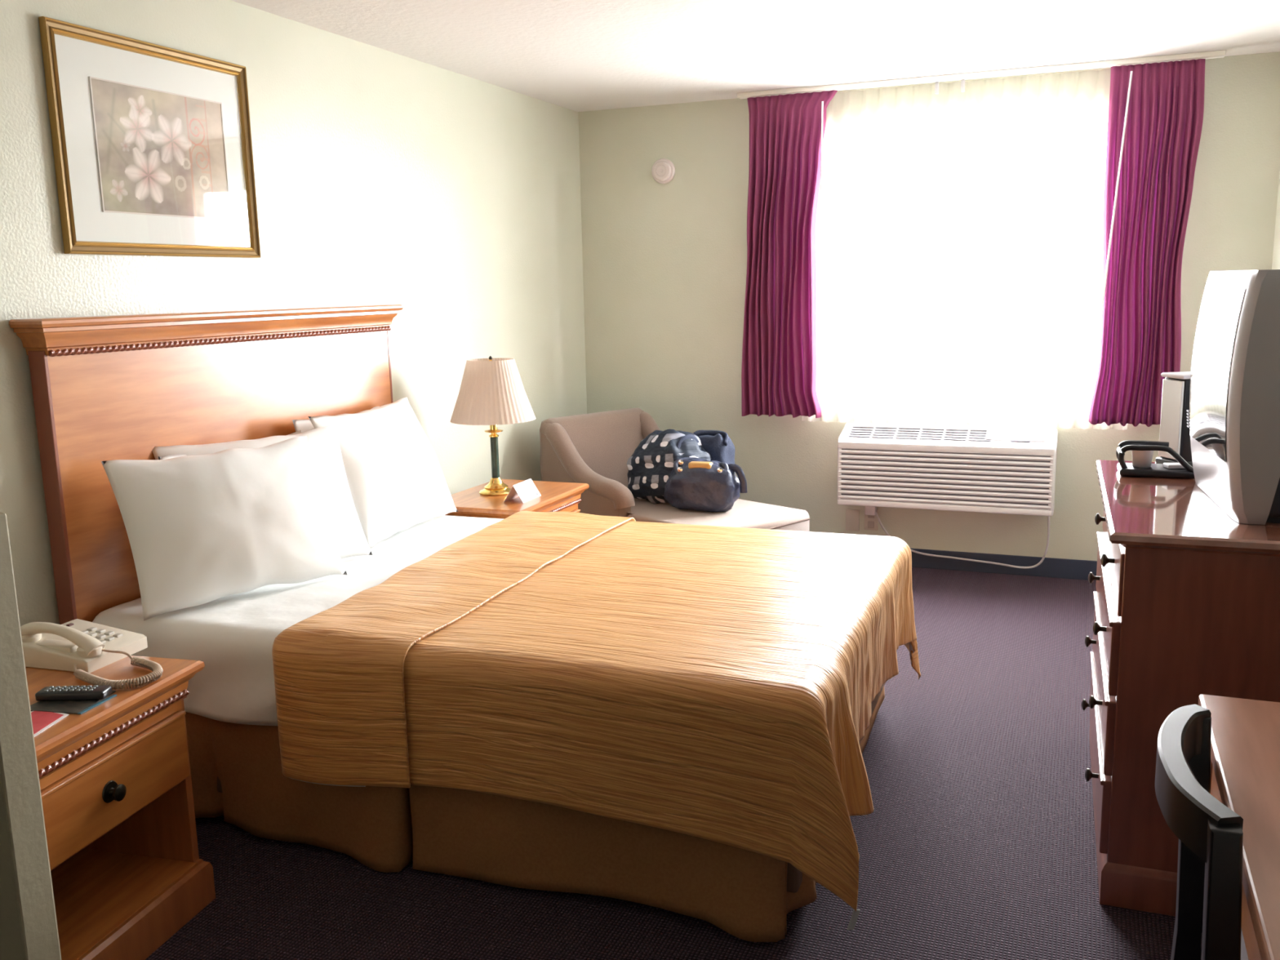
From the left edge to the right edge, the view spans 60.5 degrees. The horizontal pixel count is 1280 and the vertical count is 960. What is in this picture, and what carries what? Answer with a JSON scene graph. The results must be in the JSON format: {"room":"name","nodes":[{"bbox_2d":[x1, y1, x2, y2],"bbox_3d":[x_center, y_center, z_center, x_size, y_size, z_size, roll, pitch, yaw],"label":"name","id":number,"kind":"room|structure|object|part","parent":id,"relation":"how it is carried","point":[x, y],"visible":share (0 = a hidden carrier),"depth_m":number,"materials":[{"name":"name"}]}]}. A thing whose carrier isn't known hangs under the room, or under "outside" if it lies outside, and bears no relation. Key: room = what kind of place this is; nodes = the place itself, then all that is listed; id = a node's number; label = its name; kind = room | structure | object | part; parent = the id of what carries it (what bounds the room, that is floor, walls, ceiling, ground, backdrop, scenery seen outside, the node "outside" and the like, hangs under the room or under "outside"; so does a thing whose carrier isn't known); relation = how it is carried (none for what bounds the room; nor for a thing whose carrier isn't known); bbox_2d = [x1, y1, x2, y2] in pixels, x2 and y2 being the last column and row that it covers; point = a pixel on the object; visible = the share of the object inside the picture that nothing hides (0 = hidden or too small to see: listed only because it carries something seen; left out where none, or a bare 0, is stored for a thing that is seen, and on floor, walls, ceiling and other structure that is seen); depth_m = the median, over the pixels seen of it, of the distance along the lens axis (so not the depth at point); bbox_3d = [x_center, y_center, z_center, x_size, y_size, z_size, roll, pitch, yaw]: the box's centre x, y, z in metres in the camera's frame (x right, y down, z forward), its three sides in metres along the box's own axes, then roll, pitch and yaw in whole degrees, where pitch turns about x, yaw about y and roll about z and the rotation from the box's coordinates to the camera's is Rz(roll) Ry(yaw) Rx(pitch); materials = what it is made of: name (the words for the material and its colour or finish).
{"room":"hotel room","nodes":[
{"label":"hotel room","id":0,"kind":"room"},
{"bbox_2d":[0,512,61,959],"bbox_3d":[-1.506,0.601,2.009,1.090,1.157,0.065,3,11,22],"label":"wall partition","id":1,"kind":"structure","parent":0,"point":[28,929],"depth_m":1.78,"materials":[{"name":"beige paint"}]},
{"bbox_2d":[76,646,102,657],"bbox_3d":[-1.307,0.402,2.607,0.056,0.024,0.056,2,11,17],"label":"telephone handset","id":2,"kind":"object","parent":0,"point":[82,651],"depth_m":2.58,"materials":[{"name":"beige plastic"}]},
{"bbox_2d":[0,0,586,626],"bbox_3d":[-2.027,-0.083,2.252,0.120,2.440,9.260,3,11,22],"label":"wall","id":3,"kind":"structure","parent":0,"point":[382,176],"depth_m":4.22,"materials":[{"name":"paint"}]},
{"bbox_2d":[38,16,261,257],"bbox_3d":[-1.459,-1.004,3.358,0.022,0.625,0.775,3,11,22],"label":"framed picture","id":4,"kind":"object","parent":3,"relation":"attached to","point":[152,144],"visible":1,"depth_m":3.30,"materials":[{"name":"gold metal"}]},
{"bbox_2d":[90,78,230,218],"bbox_3d":[-1.457,-1.002,3.372,0.001,0.365,0.510,3,11,22],"label":"art print","id":5,"kind":"object","parent":4,"relation":"attached to","point":[160,153],"depth_m":3.35},
{"bbox_2d":[145,567,1175,959],"bbox_3d":[-0.359,1.250,1.816,3.660,0.100,9.260,3,11,22],"label":"floor","id":6,"kind":"structure","parent":0,"point":[977,842],"depth_m":2.81,"materials":[{"name":"purple carpet"}]},
{"bbox_2d":[25,655,215,959],"bbox_3d":[-1.347,0.791,2.457,0.471,0.620,0.648,1,10,14],"label":"nightstand","id":7,"kind":"object","parent":6,"relation":"on","point":[127,872],"visible":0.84,"depth_m":2.52,"materials":[{"name":"brown wood"}]},
{"bbox_2d":[31,711,69,737],"bbox_3d":[-1.256,0.504,2.283,0.111,0.002,0.142,1,10,14],"label":"leaflet","id":8,"kind":"object","parent":7,"relation":"on","point":[42,721],"visible":0.5,"depth_m":2.29,"materials":[{"name":"red paper"}]},
{"bbox_2d":[30,690,116,714],"bbox_3d":[-1.236,0.482,2.400,0.145,0.003,0.146,2,10,16],"label":"brochure","id":9,"kind":"object","parent":7,"relation":"on","point":[73,707],"visible":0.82,"depth_m":2.37,"materials":[{"name":"blue paper"}]},
{"bbox_2d":[35,684,111,701],"bbox_3d":[-1.244,0.467,2.411,0.150,0.022,0.046,-1,10,0],"label":"remote control","id":10,"kind":"object","parent":9,"relation":"on","point":[51,693],"visible":1,"depth_m":2.39,"materials":[{"name":"black plastic"}]},
{"bbox_2d":[20,618,163,689],"bbox_3d":[-1.288,0.391,2.639,0.468,0.102,0.246,5,12,30],"label":"telephone","id":11,"kind":"object","parent":7,"relation":"on","point":[82,647],"visible":0.97,"depth_m":2.61,"materials":[{"name":"beige plastic"}]},
{"bbox_3d":[-1.204,0.433,2.543,0.223,0.046,0.150,6,12,35],"label":"coiled cord","id":12,"kind":"part","parent":11,"relation":"part of","materials":[{"name":"beige plastic"}]},
{"bbox_3d":[-1.151,0.678,2.386,0.003,0.048,0.048,1,10,14],"label":"knob plate","id":13,"kind":"part","parent":7,"relation":"part of","materials":[{"name":"black metal"}]},
{"bbox_3d":[-1.362,0.577,2.422,0.410,0.025,0.536,1,10,14],"label":"rail","id":14,"kind":"part","parent":7,"relation":"part of","materials":[{"name":"brown wood"}]},
{"bbox_3d":[-1.168,0.562,2.369,0.031,0.025,0.580,1,10,14],"label":"rope trim","id":15,"kind":"part","parent":7,"relation":"part of","materials":[{"name":"brown wood"}]},
{"bbox_3d":[-1.297,0.676,2.423,0.299,0.167,0.528,1,10,14],"label":"drawer","id":16,"kind":"part","parent":7,"relation":"part of","materials":[{"name":"brown wood"}]},
{"bbox_3d":[-1.137,0.678,2.382,0.032,0.036,0.036,1,10,14],"label":"knob","id":17,"kind":"part","parent":7,"relation":"part of","materials":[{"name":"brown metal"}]},
{"bbox_2d":[50,848,197,959],"bbox_3d":[-1.357,0.993,2.496,0.418,0.020,0.536,1,10,14],"label":"shelf","id":18,"kind":"object","parent":7,"relation":"attached to","point":[103,897],"depth_m":2.58,"materials":[{"name":"brown wood"}]},
{"bbox_3d":[-1.304,0.744,2.730,0.420,0.515,0.022,1,10,14],"label":"panel","id":19,"kind":"part","parent":7,"relation":"part of","materials":[{"name":"brown wood"}]},
{"bbox_2d":[8,304,403,624],"bbox_3d":[-1.296,0.143,3.772,0.121,1.435,1.659,3,11,22],"label":"headboard","id":20,"kind":"object","parent":6,"relation":"on","point":[113,387],"visible":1,"depth_m":3.28,"materials":[{"name":"brown wood"}]},
{"bbox_3d":[-1.310,-0.516,3.655,0.121,0.097,1.659,3,11,22],"label":"crown moulding","id":21,"kind":"part","parent":20,"relation":"part of","materials":[{"name":"brown wood"}]},
{"bbox_2d":[444,479,589,519],"bbox_3d":[-0.554,0.364,4.774,0.471,0.620,0.648,3,11,22],"label":"nightstand","id":22,"kind":"object","parent":6,"relation":"on","point":[556,496],"visible":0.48,"depth_m":4.62,"materials":[{"name":"brown wood"}]},
{"bbox_2d":[449,355,535,496],"bbox_3d":[-0.627,-0.235,4.693,0.364,0.590,0.364,3,11,22],"label":"table lamp","id":23,"kind":"object","parent":22,"relation":"on","point":[492,393],"visible":0.99,"depth_m":4.56,"materials":[{"name":"beige fabric"}]},
{"bbox_3d":[-0.630,-0.383,4.666,0.364,0.258,0.364,3,11,22],"label":"lamp shade","id":24,"kind":"part","parent":23,"relation":"part of","materials":[{"name":"beige fabric"}]},
{"bbox_2d":[484,425,502,437],"bbox_3d":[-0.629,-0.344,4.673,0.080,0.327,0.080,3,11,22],"label":"socket","id":25,"kind":"object","parent":23,"relation":"attached to","point":[493,429],"depth_m":4.68,"materials":[{"name":"gold metal"}]},
{"bbox_2d":[503,478,541,502],"bbox_3d":[-0.492,0.044,4.590,0.091,0.073,0.170,2,11,20],"label":"tent card","id":26,"kind":"object","parent":22,"relation":"on","point":[526,490],"visible":1,"depth_m":4.57,"materials":[{"name":"white paper"}]},
{"bbox_3d":[-0.382,0.139,4.662,0.031,0.025,0.580,3,11,22],"label":"rope trim","id":27,"kind":"part","parent":22,"relation":"part of","materials":[{"name":"brown wood"}]},
{"bbox_3d":[-0.568,0.149,4.740,0.410,0.025,0.536,3,11,22],"label":"rail","id":28,"kind":"part","parent":22,"relation":"part of","materials":[{"name":"brown wood"}]},
{"bbox_2d":[185,682,885,942],"bbox_3d":[-0.333,0.600,3.472,2.050,0.600,1.543,3,11,20],"label":"bed","id":29,"kind":"object","parent":6,"relation":"on","point":[237,775],"visible":0.21,"depth_m":2.74,"materials":[{"name":"brown fabric"}]},
{"bbox_2d":[92,515,502,725],"bbox_3d":[-0.694,0.399,3.595,1.292,0.256,1.599,3,11,22],"label":"sheet","id":30,"kind":"object","parent":29,"relation":"on","point":[233,635],"visible":0.2,"depth_m":3.03,"materials":[{"name":"white fabric"}]},
{"bbox_2d":[101,435,346,621],"bbox_3d":[-1.209,0.122,3.249,0.237,0.425,0.630,8,14,43],"label":"pillow","id":31,"kind":"object","parent":30,"relation":"on","point":[201,529],"visible":1,"depth_m":3.16,"materials":[{"name":"white fabric"}]},
{"bbox_2d":[157,430,301,459],"bbox_3d":[-1.269,0.080,3.552,0.117,0.405,0.623,4,11,28],"label":"pillow","id":32,"kind":"object","parent":30,"relation":"on","point":[170,456],"visible":0.02,"depth_m":3.30,"materials":[{"name":"white fabric"}]},
{"bbox_2d":[151,424,372,559],"bbox_3d":[-1.187,0.075,3.497,0.199,0.430,0.630,8,14,43],"label":"pillow","id":33,"kind":"object","parent":30,"relation":"on","point":[347,533],"visible":0.22,"depth_m":3.62,"materials":[{"name":"white fabric"}]},
{"bbox_2d":[292,406,378,432],"bbox_3d":[-1.050,-0.042,4.119,0.117,0.441,0.623,4,11,28],"label":"pillow","id":34,"kind":"object","parent":30,"relation":"on","point":[304,425],"visible":0.02,"depth_m":3.85,"materials":[{"name":"white fabric"}]},
{"bbox_2d":[307,397,457,548],"bbox_3d":[-0.931,-0.045,4.068,0.264,0.457,0.650,2,11,19],"label":"pillow","id":35,"kind":"object","parent":30,"relation":"on","point":[397,482],"visible":0.92,"depth_m":3.94,"materials":[{"name":"white fabric"}]},
{"bbox_2d":[271,511,920,929],"bbox_3d":[-0.001,0.545,3.346,1.641,0.543,1.657,3,11,22],"label":"bedspread","id":36,"kind":"object","parent":29,"relation":"on","point":[715,683],"visible":1,"depth_m":2.71,"materials":[{"name":"orange fabric"}]},
{"bbox_2d":[539,407,809,531],"bbox_3d":[0.155,0.125,5.409,0.710,0.840,1.249,-10,14,-42],"label":"chaise longue","id":37,"kind":"object","parent":6,"relation":"on","point":[595,449],"visible":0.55,"depth_m":5.43,"materials":[{"name":"beige fabric"}]},
{"bbox_3d":[-0.256,0.089,5.395,0.100,0.733,0.636,-10,14,-42],"label":"arm","id":38,"kind":"part","parent":37,"relation":"part of","materials":[{"name":"beige fabric"}]},
{"bbox_3d":[-0.209,0.005,5.783,0.670,0.720,0.185,-10,14,-42],"label":"backrest","id":39,"kind":"part","parent":37,"relation":"part of","materials":[{"name":"beige fabric"}]},
{"bbox_3d":[0.190,0.007,5.803,0.100,0.733,0.636,-10,14,-42],"label":"arm","id":40,"kind":"part","parent":37,"relation":"part of","materials":[{"name":"beige fabric"}]},
{"bbox_2d":[626,429,711,504],"bbox_3d":[0.156,-0.068,5.431,0.470,0.380,0.330,8,13,41],"label":"bag","id":41,"kind":"object","parent":37,"relation":"on","point":[651,464],"visible":0.72,"depth_m":5.33,"materials":[{"name":"fabric"}]},
{"bbox_2d":[663,457,746,511],"bbox_3d":[0.311,0.018,5.211,0.407,0.247,0.199,2,11,20],"label":"handbag","id":42,"kind":"object","parent":37,"relation":"on","point":[694,483],"visible":1,"depth_m":5.14,"materials":[{"name":"blue"}]},
{"bbox_3d":[0.295,-0.055,5.186,0.276,0.093,0.109,2,11,20],"label":"handle","id":43,"kind":"part","parent":42,"relation":"part of","materials":[{"name":"blue"}]},
{"bbox_2d":[693,430,735,472],"bbox_3d":[0.366,-0.077,5.495,0.212,0.347,0.189,5,12,32],"label":"jeans","id":44,"kind":"object","parent":37,"relation":"on","point":[717,443],"visible":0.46,"depth_m":5.40,"materials":[{"name":"fabric"}]},
{"bbox_2d":[626,497,809,531],"bbox_3d":[0.194,0.195,5.380,0.660,0.150,1.130,-10,14,-42],"label":"seat cushion","id":45,"kind":"object","parent":37,"relation":"on","point":[744,513],"depth_m":5.12,"materials":[{"name":"beige fabric"}]},
{"bbox_2d":[1081,459,1279,916],"bbox_3d":[1.549,0.493,2.940,0.650,0.920,1.082,3,11,21],"label":"dresser","id":46,"kind":"object","parent":6,"relation":"on","point":[1187,595],"visible":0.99,"depth_m":2.53,"materials":[{"name":"brown wood"}]},
{"bbox_3d":[1.355,0.682,3.326,0.032,0.034,0.034,3,11,21],"label":"knob","id":47,"kind":"part","parent":46,"relation":"part of","materials":[{"name":"brown metal"}]},
{"bbox_3d":[1.351,0.485,3.291,0.032,0.034,0.034,3,11,21],"label":"knob","id":48,"kind":"part","parent":46,"relation":"part of","materials":[{"name":"brown metal"}]},
{"bbox_3d":[1.175,0.768,2.857,0.032,0.034,0.034,3,11,21],"label":"knob","id":49,"kind":"part","parent":46,"relation":"part of","materials":[{"name":"brown metal"}]},
{"bbox_3d":[1.347,0.291,3.257,0.032,0.034,0.034,3,11,21],"label":"knob","id":50,"kind":"part","parent":46,"relation":"part of","materials":[{"name":"brown metal"}]},
{"bbox_3d":[1.171,0.572,2.822,0.032,0.034,0.034,3,11,21],"label":"knob","id":51,"kind":"part","parent":46,"relation":"part of","materials":[{"name":"brown metal"}]},
{"bbox_3d":[1.167,0.378,2.787,0.032,0.034,0.034,3,11,21],"label":"knob","id":52,"kind":"part","parent":46,"relation":"part of","materials":[{"name":"brown metal"}]},
{"bbox_3d":[1.290,0.726,3.082,0.034,0.186,0.986,3,11,21],"label":"drawer","id":53,"kind":"part","parent":46,"relation":"part of","materials":[{"name":"brown wood"}]},
{"bbox_3d":[1.353,0.115,3.222,0.032,0.034,0.034,3,11,21],"label":"knob","id":54,"kind":"part","parent":46,"relation":"part of","materials":[{"name":"brown metal"}]},
{"bbox_3d":[1.286,0.529,3.047,0.034,0.186,0.986,3,11,21],"label":"drawer","id":55,"kind":"part","parent":46,"relation":"part of","materials":[{"name":"brown wood"}]},
{"bbox_3d":[1.173,0.202,2.753,0.032,0.034,0.034,3,11,21],"label":"knob","id":56,"kind":"part","parent":46,"relation":"part of","materials":[{"name":"brown metal"}]},
{"bbox_3d":[1.282,0.335,3.013,0.034,0.180,0.986,3,11,21],"label":"drawer","id":57,"kind":"part","parent":46,"relation":"part of","materials":[{"name":"brown wood"}]},
{"bbox_3d":[1.286,0.160,2.979,0.018,0.150,0.986,3,11,21],"label":"drawer","id":58,"kind":"part","parent":46,"relation":"part of","materials":[{"name":"brown wood"}]},
{"bbox_2d":[1115,440,1195,478],"bbox_3d":[1.492,-0.062,3.174,0.210,0.091,0.130,2,11,20],"label":"serving tray","id":59,"kind":"object","parent":46,"relation":"on","point":[1156,470],"visible":0.94,"depth_m":3.14,"materials":[{"name":"black plastic"}]},
{"bbox_2d":[1131,450,1153,467],"bbox_3d":[1.453,-0.068,3.175,0.064,0.058,0.064,3,11,22],"label":"cup","id":60,"kind":"object","parent":59,"relation":"on","point":[1140,459],"visible":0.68,"depth_m":3.15,"materials":[{"name":"white"}]},
{"bbox_3d":[1.478,-0.077,3.233,0.140,0.078,0.016,2,11,20],"label":"handle","id":61,"kind":"part","parent":59,"relation":"part of","materials":[{"name":"black plastic"}]},
{"bbox_3d":[1.476,-0.059,3.128,0.209,0.079,0.019,3,11,24],"label":"handle","id":62,"kind":"part","parent":59,"relation":"part of","materials":[{"name":"black plastic"}]},
{"bbox_2d":[1163,462,1184,468],"bbox_3d":[1.537,-0.041,3.146,0.060,0.012,0.040,-1,10,2],"label":"sachet","id":63,"kind":"object","parent":59,"relation":"on","point":[1169,465],"visible":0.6,"depth_m":3.13,"materials":[{"name":"white paper"}]},
{"bbox_2d":[1155,371,1192,466],"bbox_3d":[1.624,-0.177,3.267,0.112,0.281,0.107,-3,10,-10],"label":"coffee maker","id":64,"kind":"object","parent":46,"relation":"on","point":[1174,429],"visible":0.53,"depth_m":3.23,"materials":[{"name":"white plastic"}]},
{"bbox_3d":[1.577,-0.180,3.257,0.008,0.232,0.090,-3,10,-10],"label":"panel","id":65,"kind":"part","parent":64,"relation":"part of","materials":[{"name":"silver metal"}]},
{"bbox_3d":[1.622,-0.309,3.243,0.111,0.013,0.106,-3,10,-10],"label":"lid","id":66,"kind":"part","parent":64,"relation":"part of","materials":[{"name":"white plastic"}]},
{"bbox_2d":[1186,269,1279,524],"bbox_3d":[1.602,-0.226,2.700,0.392,0.576,0.575,2,11,17],"label":"television","id":67,"kind":"object","parent":46,"relation":"on","point":[1233,420],"visible":1,"depth_m":2.51,"materials":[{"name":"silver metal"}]},
{"bbox_2d":[1186,409,1189,427],"bbox_3d":[1.505,-0.168,3.009,0.010,0.046,0.030,2,11,17],"label":"speaker grille","id":68,"kind":"object","parent":67,"relation":"attached to","point":[1188,420],"depth_m":3.01,"materials":[{"name":"grey metal"}]},
{"bbox_2d":[1155,704,1248,959],"bbox_3d":[0.960,0.800,1.537,0.471,0.830,0.424,3,11,22],"label":"desk chair","id":69,"kind":"object","parent":6,"relation":"on","point":[1210,834],"visible":1,"depth_m":1.45,"materials":[{"name":"black paint"}]},
{"bbox_3d":[0.877,0.765,1.773,0.064,0.820,0.044,3,11,22],"label":"post","id":70,"kind":"part","parent":69,"relation":"part of","materials":[{"name":"black paint"}]},
{"bbox_3d":[0.775,0.415,1.544,0.086,0.068,0.401,3,11,22],"label":"rail","id":71,"kind":"part","parent":69,"relation":"part of","materials":[{"name":"black paint"}]},
{"bbox_3d":[0.735,0.829,1.426,0.064,0.820,0.044,3,11,22],"label":"post","id":72,"kind":"part","parent":69,"relation":"part of","materials":[{"name":"black paint"}]},
{"bbox_3d":[1.004,0.764,1.518,0.380,0.045,0.390,3,11,22],"label":"seat","id":73,"kind":"part","parent":69,"relation":"part of","materials":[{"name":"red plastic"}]},
{"bbox_2d":[1198,694,1279,959],"bbox_3d":[0.981,0.889,1.254,0.540,0.752,1.480,3,11,22],"label":"desk","id":74,"kind":"object","parent":6,"relation":"on","point":[1245,752],"visible":0.73,"depth_m":1.59,"materials":[{"name":"laminate"}]},
{"bbox_3d":[1.023,0.779,1.957,0.050,0.722,0.050,3,11,22],"label":"leg","id":75,"kind":"part","parent":74,"relation":"part of","materials":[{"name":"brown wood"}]},
{"bbox_2d":[231,0,1279,111],"bbox_3d":[-0.411,-1.251,1.373,3.660,0.100,9.260,3,11,22],"label":"ceiling","id":76,"kind":"structure","parent":0,"point":[578,55],"depth_m":4.31,"materials":[{"name":"white paint"}]},
{"bbox_2d":[737,49,1226,98],"bbox_3d":[1.524,-1.878,5.186,2.200,0.075,0.075,3,11,22],"label":"track","id":77,"kind":"object","parent":76,"relation":"attached to","point":[1215,54],"visible":1,"depth_m":5.12,"materials":[{"name":"white metal"}]},
{"bbox_2d":[741,89,837,417],"bbox_3d":[0.752,-1.129,5.624,0.499,1.623,0.099,3,11,22],"label":"curtain","id":78,"kind":"object","parent":77,"relation":"hanging from","point":[787,131],"visible":1,"depth_m":5.63,"materials":[{"name":"purple fabric"}]},
{"bbox_2d":[801,68,1127,430],"bbox_3d":[1.576,-1.091,5.386,1.580,1.655,0.051,3,11,22],"label":"window","id":79,"kind":"structure","parent":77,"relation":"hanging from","point":[959,266],"depth_m":5.38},
{"bbox_2d":[1088,58,1205,426],"bbox_3d":[2.306,-1.052,5.004,0.403,1.622,0.102,3,11,22],"label":"curtain","id":80,"kind":"object","parent":77,"relation":"hanging from","point":[1156,110],"visible":0.97,"depth_m":4.99,"materials":[{"name":"purple fabric"}]},
{"bbox_2d":[577,51,1279,560],"bbox_3d":[1.307,-0.768,5.726,3.420,2.440,0.200,3,11,22],"label":"wall","id":81,"kind":"structure","parent":0,"point":[664,265],"depth_m":5.90,"materials":[{"name":"paint"}]},
{"bbox_2d":[651,158,675,183],"bbox_3d":[0.120,-1.665,5.913,0.132,0.132,0.041,3,11,22],"label":"smoke detector","id":82,"kind":"object","parent":81,"relation":"attached to","point":[663,171],"visible":1,"depth_m":5.90,"materials":[{"name":"white plastic"}]},
{"bbox_2d":[845,509,859,531],"bbox_3d":[1.136,0.214,5.864,0.072,0.115,0.008,3,11,22],"label":"wall outlet","id":83,"kind":"object","parent":81,"relation":"attached to","point":[852,516],"visible":1,"depth_m":5.86,"materials":[{"name":"beige plastic"}]},
{"bbox_2d":[864,508,878,530],"bbox_3d":[1.227,0.210,5.824,0.072,0.115,0.012,3,11,22],"label":"wall outlet","id":84,"kind":"object","parent":81,"relation":"attached to","point":[871,522],"visible":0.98,"depth_m":5.82,"materials":[{"name":"beige plastic"}]},
{"bbox_2d":[867,515,874,528],"bbox_3d":[1.226,0.211,5.821,0.034,0.090,0.005,3,11,22],"label":"socket","id":85,"kind":"object","parent":84,"relation":"attached to","point":[870,517],"depth_m":5.82,"materials":[{"name":"grey plastic"}]},
{"bbox_2d":[837,422,1057,568],"bbox_3d":[1.538,0.090,5.561,1.050,0.711,0.219,3,11,22],"label":"air conditioner","id":86,"kind":"object","parent":81,"relation":"attached to","point":[1007,470],"visible":0.98,"depth_m":5.45,"materials":[{"name":"white plastic"}]},
{"bbox_2d":[848,426,991,441],"bbox_3d":[1.417,-0.235,5.557,0.698,0.038,0.116,3,11,22],"label":"vent","id":87,"kind":"object","parent":86,"relation":"attached to","point":[864,433],"depth_m":5.55,"materials":[{"name":"grey"}]},
{"bbox_2d":[837,440,1054,516],"bbox_3d":[1.499,-0.012,5.451,1.038,0.330,0.021,3,11,22],"label":"grille","id":88,"kind":"object","parent":86,"relation":"attached to","point":[992,477],"depth_m":5.43,"materials":[{"name":"grey plastic"}]},
{"bbox_3d":[1.538,-0.062,5.543,1.050,0.405,0.200,3,11,22],"label":"casing","id":89,"kind":"part","parent":86,"relation":"part of","materials":[{"name":"white plastic"}]},
{"bbox_3d":[1.628,0.277,5.627,0.886,0.317,0.033,3,11,23],"label":"power cord","id":90,"kind":"part","parent":86,"relation":"part of","materials":[{"name":"grey plastic"}]},
{"bbox_3d":[1.857,-0.221,5.390,0.300,0.042,0.109,3,11,22],"label":"control lid","id":91,"kind":"part","parent":86,"relation":"part of","materials":[{"name":"white plastic"}]},
{"bbox_2d":[911,548,1097,581],"bbox_3d":[1.292,0.402,5.833,3.420,0.100,0.012,3,11,22],"label":"baseboard","id":92,"kind":"structure","parent":81,"relation":"attached to","point":[1075,569],"depth_m":5.59,"materials":[{"name":"blue rubber"}]},
{"bbox_2d":[1271,169,1279,269],"bbox_3d":[1.256,0.082,0.937,0.120,2.440,9.260,3,11,22],"label":"wall","id":93,"kind":"structure","parent":0,"point":[1276,255],"depth_m":4.85,"materials":[{"name":"paint"}]}
]}

